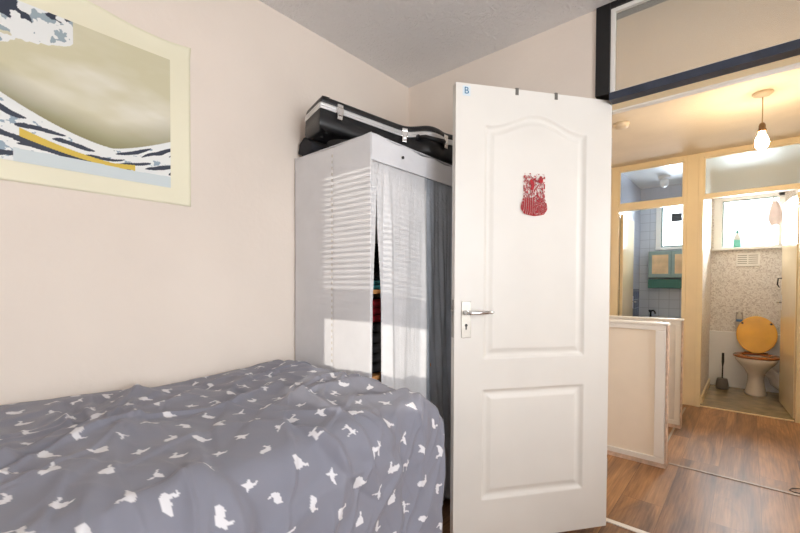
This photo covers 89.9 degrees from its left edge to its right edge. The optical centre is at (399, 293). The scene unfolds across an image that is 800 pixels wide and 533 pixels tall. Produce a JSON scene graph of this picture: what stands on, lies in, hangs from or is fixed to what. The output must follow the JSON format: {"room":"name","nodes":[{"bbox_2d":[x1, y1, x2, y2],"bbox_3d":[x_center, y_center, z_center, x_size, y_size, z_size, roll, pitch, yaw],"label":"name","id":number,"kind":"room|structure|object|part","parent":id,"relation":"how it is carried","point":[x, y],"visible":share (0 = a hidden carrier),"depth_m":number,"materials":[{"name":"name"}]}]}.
{"room":"bedroom","nodes":[
{"label":"bedroom","id":0,"kind":"room"},
{"bbox_2d":[0,0,408,404],"bbox_3d":[-0.966,-0.091,1.472,0.100,2.386,3.220,1,1,41],"label":"wall","id":1,"kind":"structure","parent":0,"point":[99,293],"depth_m":1.57,"materials":[{"name":"paint"}]},
{"bbox_2d":[0,0,190,206],"bbox_3d":[-1.093,-0.646,1.222,0.019,0.630,0.868,1,1,41],"label":"poster","id":2,"kind":"object","parent":1,"relation":"attached to","point":[92,100],"visible":1,"depth_m":1.32,"materials":[{"name":"beige paper"}]},
{"bbox_2d":[409,10,595,134],"bbox_3d":[1.353,-0.081,1.506,3.350,2.386,0.120,1,1,41],"label":"wall","id":3,"kind":"structure","parent":0,"point":[561,59],"depth_m":2.02,"materials":[{"name":"paint"}]},
{"bbox_2d":[450,82,611,532],"bbox_3d":[0.593,0.102,1.748,0.761,1.951,0.087,0,1,-13],"label":"door","id":4,"kind":"structure","parent":3,"relation":"in","point":[530,309],"depth_m":1.75,"materials":[{"name":"paint"}]},
{"bbox_3d":[0.223,0.108,1.692,0.002,0.159,0.024,0,1,-13],"label":"latch plate","id":5,"kind":"part","parent":4,"relation":"part of","materials":[{"name":"metal"}]},
{"bbox_3d":[0.278,0.112,1.683,0.043,0.154,0.004,0,1,-13],"label":"handle plate","id":6,"kind":"part","parent":4,"relation":"part of","materials":[{"name":"metal"}]},
{"bbox_2d":[463,85,469,95],"bbox_3d":[0.277,-0.842,1.665,0.034,0.041,0.002,0,1,-12],"label":"sticker","id":7,"kind":"object","parent":4,"relation":"attached to","point":[466,89],"visible":1,"depth_m":1.67,"materials":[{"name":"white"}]},
{"bbox_3d":[0.330,0.082,1.669,0.126,0.021,0.046,0,1,-13],"label":"handle","id":8,"kind":"part","parent":4,"relation":"part of","materials":[{"name":"silver metal"}]},
{"bbox_2d":[521,173,546,215],"bbox_3d":[0.584,-0.428,1.742,0.128,0.193,0.001,0,1,-13],"label":"papercut","id":9,"kind":"object","parent":4,"relation":"attached to","point":[540,200],"visible":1,"depth_m":1.74,"materials":[{"name":"red paper"}]},
{"bbox_2d":[595,0,799,104],"bbox_3d":[1.266,-1.061,1.544,0.923,0.429,0.114,1,1,41],"label":"window frame","id":10,"kind":"structure","parent":3,"relation":"in","point":[607,15],"depth_m":1.72,"materials":[{"name":"black paint"}]},
{"bbox_3d":[1.267,-1.077,1.545,0.923,0.397,0.112,1,1,41],"label":"frame","id":11,"kind":"part","parent":10,"relation":"part of","materials":[{"name":"black paint"}]},
{"bbox_3d":[1.246,-0.863,1.528,0.805,0.033,0.059,1,1,41],"label":"rail","id":12,"kind":"part","parent":10,"relation":"part of","materials":[{"name":"blue paint"}]},
{"bbox_2d":[612,55,799,114],"bbox_3d":[1.244,0.114,1.614,0.990,1.990,0.145,1,1,41],"label":"door frame","id":13,"kind":"structure","parent":3,"relation":"attached to","point":[791,63],"depth_m":1.62,"materials":[{"name":"white paint"}]},
{"bbox_2d":[259,0,799,188],"bbox_3d":[1.535,-1.332,1.912,3.850,0.100,7.200,1,1,41],"label":"ceiling","id":14,"kind":"structure","parent":0,"point":[669,37],"depth_m":2.10,"materials":[{"name":"paint"}]},
{"bbox_2d":[613,121,629,129],"bbox_3d":[1.703,-1.285,3.080,0.110,0.037,0.110,1,1,41],"label":"smoke detector","id":15,"kind":"object","parent":14,"relation":"attached to","point":[620,125],"visible":1,"depth_m":3.05,"materials":[{"name":"white plastic"}]},
{"bbox_2d":[658,175,670,186],"bbox_3d":[3.003,-1.263,4.548,0.120,0.125,0.120,1,1,41],"label":"ceiling light","id":16,"kind":"object","parent":14,"relation":"attached to","point":[664,182],"visible":1,"depth_m":4.52,"materials":[{"name":"glass"}]},
{"bbox_3d":[3.003,-1.248,4.548,0.090,0.095,0.090,1,1,41],"label":"globe","id":17,"kind":"part","parent":16,"relation":"part of","materials":[{"name":"glass"}]},
{"bbox_2d":[752,89,773,149],"bbox_3d":[2.337,-1.109,2.583,0.104,0.364,0.104,1,1,41],"label":"pendant lamp","id":18,"kind":"object","parent":14,"relation":"hanging from","point":[762,140],"visible":1,"depth_m":2.57,"materials":[{"name":"beige glass"}]},
{"bbox_2d":[757,122,766,132],"bbox_3d":[2.337,-1.070,2.584,0.044,0.059,0.044,1,1,41],"label":"socket","id":19,"kind":"object","parent":18,"relation":"attached to","point":[762,126],"depth_m":2.57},
{"bbox_3d":[2.336,-0.986,2.585,0.070,0.118,0.070,1,1,41],"label":"bulb","id":20,"kind":"part","parent":18,"relation":"part of","materials":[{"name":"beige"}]},
{"bbox_2d":[609,168,611,314],"bbox_3d":[2.783,-0.120,3.868,3.200,2.386,0.120,1,1,41],"label":"wall","id":21,"kind":"structure","parent":0,"point":[611,168],"depth_m":4.26,"materials":[{"name":"paint"}]},
{"bbox_2d":[610,136,799,422],"bbox_3d":[2.819,-0.119,3.802,1.480,2.386,0.063,1,1,41],"label":"door frame","id":22,"kind":"structure","parent":21,"relation":"attached to","point":[693,197],"depth_m":3.81,"materials":[{"name":"beige paint"}]},
{"bbox_3d":[2.287,-0.130,4.265,0.070,2.386,0.063,1,1,41],"label":"post","id":23,"kind":"part","parent":22,"relation":"part of","materials":[{"name":"beige paint"}]},
{"bbox_3d":[2.528,-1.292,4.037,0.555,0.051,0.063,1,1,41],"label":"rail","id":24,"kind":"part","parent":22,"relation":"part of","materials":[{"name":"beige paint"}]},
{"bbox_3d":[2.789,-0.120,3.831,0.087,2.386,0.052,1,1,41],"label":"post","id":25,"kind":"part","parent":22,"relation":"part of","materials":[{"name":"beige paint"}]},
{"bbox_3d":[3.098,-1.282,3.540,0.643,0.048,0.063,1,1,41],"label":"rail","id":26,"kind":"part","parent":22,"relation":"part of","materials":[{"name":"beige paint"}]},
{"bbox_2d":[442,384,799,532],"bbox_3d":[1.524,1.153,1.960,3.850,0.102,7.200,1,1,41],"label":"floor","id":27,"kind":"structure","parent":0,"point":[765,451],"depth_m":2.38,"materials":[{"name":"laminate"}]},
{"bbox_2d":[295,132,451,504],"bbox_3d":[-0.033,0.207,2.061,0.525,1.775,0.834,1,1,41],"label":"wardrobe","id":28,"kind":"object","parent":27,"relation":"on","point":[338,187],"depth_m":1.75,"materials":[{"name":"white wood"}]},
{"bbox_2d":[298,138,326,155],"bbox_3d":[-0.353,-0.687,1.987,0.112,0.091,0.285,1,1,41],"label":"bag","id":29,"kind":"object","parent":28,"relation":"on","point":[306,147],"visible":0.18,"depth_m":1.88,"materials":[{"name":"black fabric"}]},
{"bbox_3d":[-0.308,0.216,1.755,0.512,1.707,0.006,1,1,41],"label":"panel","id":30,"kind":"part","parent":28,"relation":"part of","materials":[{"name":"white fabric"}]},
{"bbox_3d":[-0.268,-0.659,1.810,0.146,0.035,0.119,1,1,41],"label":"cable coil","id":31,"kind":"part","parent":28,"relation":"part of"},
{"bbox_2d":[371,159,377,377],"bbox_3d":[-0.106,0.254,1.607,0.005,1.619,0.045,1,1,41],"label":"wardrobe opening","id":32,"kind":"object","parent":28,"relation":"hanging from","point":[374,162],"depth_m":1.59,"materials":[{"name":"black"}]},
{"bbox_2d":[372,322,380,372],"bbox_3d":[-0.191,0.233,1.863,0.364,0.213,0.260,1,1,41],"label":"folded clothes","id":33,"kind":"object","parent":28,"relation":"on","point":[376,326],"visible":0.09,"depth_m":1.71,"materials":[{"name":"black fabric"}]},
{"bbox_2d":[372,298,380,322],"bbox_3d":[-0.193,0.073,1.862,0.357,0.099,0.260,1,1,41],"label":"folded clothes","id":34,"kind":"object","parent":33,"relation":"on","point":[376,306],"visible":0.15,"depth_m":1.71,"materials":[{"name":"red fabric"}]},
{"bbox_2d":[373,280,379,289],"bbox_3d":[-0.190,-0.038,1.857,0.365,0.039,0.260,1,1,41],"label":"folded clothes","id":35,"kind":"object","parent":28,"relation":"on","point":[376,285],"visible":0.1,"depth_m":1.69,"materials":[{"name":"teal fabric"}]},
{"bbox_2d":[374,243,379,279],"bbox_3d":[-0.193,-0.138,1.858,0.356,0.158,0.260,1,1,41],"label":"folded clothes","id":36,"kind":"object","parent":35,"relation":"on","point":[376,255],"visible":0.13,"depth_m":1.71,"materials":[{"name":"black fabric"}]},
{"bbox_3d":[-0.033,-0.632,2.050,0.512,0.014,0.830,1,1,41],"label":"panel","id":37,"kind":"part","parent":28,"relation":"part of","materials":[{"name":"white wood"}]},
{"bbox_2d":[373,290,380,293],"bbox_3d":[-0.041,-0.013,2.066,0.455,0.016,0.770,1,1,41],"label":"shelf","id":38,"kind":"object","parent":28,"relation":"attached to","point":[374,291],"depth_m":1.66,"materials":[{"name":"brown wood"}]},
{"bbox_2d":[305,96,452,164],"bbox_3d":[-0.024,-0.746,1.958,0.824,0.209,0.402,-1,1,-41],"label":"instrument case","id":39,"kind":"object","parent":28,"relation":"on","point":[327,119],"visible":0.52,"depth_m":1.82,"materials":[{"name":"black plastic"}]},
{"bbox_3d":[-0.049,-0.796,1.989,0.804,0.044,0.379,5,-2,-33],"label":"lid","id":40,"kind":"part","parent":39,"relation":"part of","materials":[{"name":"black plastic"}]},
{"bbox_3d":[0.157,-0.730,1.913,0.134,0.038,0.090,5,-2,-33],"label":"carry handle","id":41,"kind":"part","parent":39,"relation":"part of","materials":[{"name":"plastic"}]},
{"bbox_2d":[372,363,430,379],"bbox_3d":[-0.042,0.345,2.073,0.455,0.016,0.770,1,1,41],"label":"shelf","id":42,"kind":"object","parent":28,"relation":"attached to","point":[377,375],"depth_m":1.68,"materials":[{"name":"brown wood"}]},
{"bbox_2d":[377,162,426,397],"bbox_3d":[0.017,0.252,1.737,0.027,1.619,0.327,1,1,43],"label":"curtain","id":43,"kind":"object","parent":28,"relation":"hanging from","point":[401,186],"depth_m":1.73,"materials":[{"name":"white fabric"}]},
{"bbox_2d":[425,178,451,504],"bbox_3d":[0.253,0.247,2.040,0.044,1.619,0.473,1,1,41],"label":"curtain","id":44,"kind":"object","parent":28,"relation":"hanging from","point":[438,191],"depth_m":1.95,"materials":[{"name":"grey fabric"}]},
{"bbox_2d":[606,518,648,532],"bbox_3d":[1.278,1.105,1.700,0.920,0.006,0.030,1,1,41],"label":"threshold strip","id":45,"kind":"object","parent":27,"relation":"on","point":[608,520],"depth_m":1.88,"materials":[{"name":"white paint"}]},
{"bbox_2d":[607,319,670,468],"bbox_3d":[1.287,0.631,2.838,1.033,0.909,0.078,1,1,41],"label":"panel","id":46,"kind":"object","parent":27,"relation":"on","point":[638,357],"visible":0.48,"depth_m":2.58,"materials":[{"name":"white paint"}]},
{"bbox_2d":[609,315,684,428],"bbox_3d":[1.881,0.637,3.534,1.013,0.876,0.078,1,1,41],"label":"panel","id":47,"kind":"object","parent":27,"relation":"on","point":[677,325],"visible":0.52,"depth_m":3.21,"materials":[{"name":"white paint"}]},
{"bbox_2d":[641,316,680,318],"bbox_3d":[3.194,0.675,4.875,0.500,0.756,0.310,1,1,41],"label":"basin","id":48,"kind":"object","parent":27,"relation":"on","point":[641,316],"visible":0.11,"depth_m":4.98,"materials":[{"name":"ceramic"}]},
{"bbox_2d":[648,310,655,316],"bbox_3d":[3.156,0.251,5.005,0.032,0.090,0.111,0,1,-14],"label":"tap","id":49,"kind":"object","parent":48,"relation":"on","point":[650,311],"visible":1,"depth_m":5.03,"materials":[{"name":"metal"}]},
{"bbox_2d":[668,407,685,440],"bbox_3d":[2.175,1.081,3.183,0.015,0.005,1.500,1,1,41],"label":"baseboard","id":50,"kind":"structure","parent":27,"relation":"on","point":[684,408],"depth_m":3.15,"materials":[{"name":"wood"}]},
{"bbox_2d":[715,353,728,389],"bbox_3d":[3.580,0.863,4.448,0.116,0.400,0.116,1,1,41],"label":"toilet brush","id":51,"kind":"object","parent":27,"relation":"on","point":[721,383],"visible":1,"depth_m":4.42,"materials":[{"name":"plastic"}]},
{"bbox_3d":[3.583,0.813,4.445,0.023,0.300,0.024,1,1,41],"label":"handle","id":52,"kind":"part","parent":51,"relation":"part of","materials":[{"name":"plastic"}]},
{"bbox_2d":[715,377,728,389],"bbox_3d":[3.580,1.004,4.451,0.116,0.118,0.116,1,1,41],"label":"toilet brush holder","id":53,"kind":"object","parent":27,"relation":"on","point":[721,383],"depth_m":4.41,"materials":[{"name":"black plastic"}]},
{"bbox_2d":[669,463,799,496],"bbox_3d":[2.260,1.102,2.100,1.425,0.004,0.024,1,1,41],"label":"floor strip","id":54,"kind":"object","parent":27,"relation":"on","point":[669,463],"visible":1,"depth_m":2.34,"materials":[{"name":"silver metal"}]},
{"bbox_2d":[700,405,793,421],"bbox_3d":[3.090,1.075,3.594,0.640,0.008,0.022,1,1,41],"label":"threshold strip","id":55,"kind":"object","parent":27,"relation":"on","point":[700,405],"visible":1,"depth_m":3.57,"materials":[{"name":"beige paint"}]},
{"bbox_2d":[733,316,779,396],"bbox_3d":[3.757,0.663,4.180,0.433,0.812,0.565,1,1,41],"label":"toilet","id":56,"kind":"object","parent":27,"relation":"on","point":[757,335],"visible":0.96,"depth_m":4.22,"materials":[{"name":"ceramic"}]},
{"bbox_3d":[3.701,0.654,4.160,0.376,0.021,0.462,1,1,41],"label":"seat","id":57,"kind":"part","parent":56,"relation":"part of","materials":[{"name":"brown wood"}]},
{"bbox_3d":[3.856,0.447,4.332,0.336,0.384,0.202,1,1,41],"label":"lid","id":58,"kind":"part","parent":56,"relation":"part of","materials":[{"name":"brown wood"}]},
{"bbox_3d":[-0.906,0.765,0.816,0.840,0.700,1.950,1,1,41],"label":"bed","id":59,"kind":"object","parent":27,"relation":"on","visible":0},
{"bbox_2d":[0,360,445,532],"bbox_3d":[-0.843,0.559,0.832,0.931,0.523,2.065,1,1,41],"label":"duvet","id":60,"kind":"object","parent":59,"relation":"on","point":[275,446],"visible":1,"depth_m":0.97,"materials":[{"name":"fabric"}]},
{"bbox_2d":[619,173,640,316],"bbox_3d":[2.667,-0.138,4.765,0.105,2.386,1.160,1,1,41],"label":"wall","id":61,"kind":"structure","parent":0,"point":[630,192],"depth_m":4.94,"materials":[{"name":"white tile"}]},
{"bbox_2d":[619,214,635,315],"bbox_3d":[2.570,0.105,4.496,0.080,1.890,0.620,1,1,39],"label":"door","id":62,"kind":"structure","parent":61,"relation":"in","point":[626,301],"depth_m":4.41,"materials":[{"name":"beige paint"}]},
{"bbox_2d":[701,161,712,393],"bbox_3d":[3.239,-0.126,4.256,0.035,2.386,1.175,1,1,41],"label":"wall","id":63,"kind":"structure","parent":0,"point":[707,239],"depth_m":4.23,"materials":[{"name":"paint"}]},
{"bbox_2d":[700,378,709,403],"bbox_3d":[3.257,1.031,4.268,0.015,0.068,1.040,1,1,41],"label":"baseboard","id":64,"kind":"structure","parent":63,"relation":"attached to","point":[706,387],"depth_m":4.16,"materials":[{"name":"beige paint"}]},
{"bbox_2d":[639,168,796,333],"bbox_3d":[3.656,-0.133,4.739,1.630,2.386,0.100,1,1,41],"label":"wall","id":65,"kind":"structure","parent":0,"point":[750,290],"depth_m":4.58,"materials":[{"name":"paper"}]},
{"bbox_2d":[648,250,681,277],"bbox_3d":[3.317,-0.350,4.885,0.480,0.330,0.120,1,1,41],"label":"upper cabinet","id":66,"kind":"object","parent":65,"relation":"attached to","point":[661,264],"visible":0.71,"depth_m":4.88,"materials":[{"name":"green wood"}]},
{"bbox_3d":[3.195,-0.353,4.920,0.170,0.235,0.006,1,1,41],"label":"mirror panel","id":67,"kind":"part","parent":66,"relation":"part of","materials":[{"name":"beige mirror"}]},
{"bbox_3d":[3.195,-0.351,4.920,0.230,0.310,0.012,1,1,41],"label":"door","id":68,"kind":"part","parent":66,"relation":"part of","materials":[{"name":"wood"}]},
{"bbox_3d":[3.372,-0.347,4.765,0.230,0.310,0.012,1,1,41],"label":"door","id":69,"kind":"part","parent":66,"relation":"part of","materials":[{"name":"wood"}]},
{"bbox_3d":[3.372,-0.350,4.765,0.170,0.235,0.006,1,1,41],"label":"mirror panel","id":70,"kind":"part","parent":66,"relation":"part of","materials":[{"name":"beige mirror"}]},
{"bbox_2d":[648,279,681,287],"bbox_3d":[3.328,-0.115,4.899,0.495,0.110,0.090,1,1,41],"label":"wall shelf","id":71,"kind":"object","parent":65,"relation":"attached to","point":[652,283],"visible":0.56,"depth_m":4.91,"materials":[{"name":"green wood"}]},
{"bbox_2d":[655,208,681,249],"bbox_3d":[3.392,-0.825,4.905,0.430,0.580,0.080,1,1,41],"label":"window","id":72,"kind":"structure","parent":65,"relation":"in","point":[659,211],"depth_m":5.00,"materials":[{"name":"white paint"}]},
{"bbox_2d":[671,213,682,221],"bbox_3d":[3.386,-0.925,4.896,0.110,0.100,0.039,1,1,41],"label":"fan","id":73,"kind":"object","parent":72,"relation":"attached to","point":[677,217],"visible":1,"depth_m":4.89,"materials":[{"name":"black plastic"}]},
{"bbox_2d":[735,311,742,329],"bbox_3d":[3.815,0.311,4.503,0.064,0.212,0.056,1,1,41],"label":"air freshener","id":74,"kind":"object","parent":65,"relation":"attached to","point":[739,315],"visible":0.71,"depth_m":4.50,"materials":[{"name":"plastic"}]},
{"bbox_2d":[711,192,784,250],"bbox_3d":[3.870,-0.784,4.459,0.620,0.600,0.125,1,1,41],"label":"window","id":75,"kind":"structure","parent":65,"relation":"in","point":[719,204],"depth_m":4.51,"materials":[{"name":"white paint"}]},
{"bbox_2d":[733,230,740,246],"bbox_3d":[3.791,-0.610,4.501,0.070,0.195,0.044,1,1,41],"label":"bottle","id":76,"kind":"object","parent":75,"relation":"on","point":[737,239],"visible":0.99,"depth_m":4.49,"materials":[{"name":"green plastic"}]},
{"bbox_3d":[3.856,-0.497,4.449,0.620,0.027,0.085,1,1,41],"label":"sill","id":77,"kind":"part","parent":75,"relation":"part of","materials":[{"name":"white paint"}]},
{"bbox_3d":[3.906,-0.797,4.477,0.470,0.535,0.030,1,1,41],"label":"sash","id":78,"kind":"part","parent":75,"relation":"part of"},
{"bbox_2d":[768,201,781,224],"bbox_3d":[4.025,-0.858,4.292,0.038,0.255,0.106,-1,1,-39],"label":"plastic bag","id":79,"kind":"object","parent":75,"relation":"hanging from","point":[775,213],"visible":1,"depth_m":4.28,"materials":[{"name":"pink plastic"}]},
{"bbox_2d":[736,252,759,266],"bbox_3d":[3.878,-0.374,4.462,0.200,0.150,0.019,1,1,41],"label":"air vent","id":80,"kind":"object","parent":65,"relation":"in","point":[742,259],"visible":1,"depth_m":4.46,"materials":[{"name":"white paint"}]},
{"bbox_2d":[709,330,779,392],"bbox_3d":[3.876,0.753,4.454,0.695,0.623,0.060,1,1,41],"label":"wall","id":81,"kind":"structure","parent":0,"point":[726,342],"depth_m":4.54,"materials":[{"name":"white tile"}]},
{"bbox_2d":[796,161,799,192],"bbox_3d":[3.818,-0.114,3.761,0.100,2.386,1.160,1,1,41],"label":"wall","id":82,"kind":"structure","parent":0,"point":[798,166],"depth_m":4.03,"materials":[{"name":"paint"}]},
{"bbox_2d":[776,192,799,418],"bbox_3d":[3.545,0.104,3.674,0.077,1.928,0.653,1,1,36],"label":"door","id":83,"kind":"structure","parent":82,"relation":"in","point":[791,208],"depth_m":3.60,"materials":[{"name":"beige paint"}]}
]}

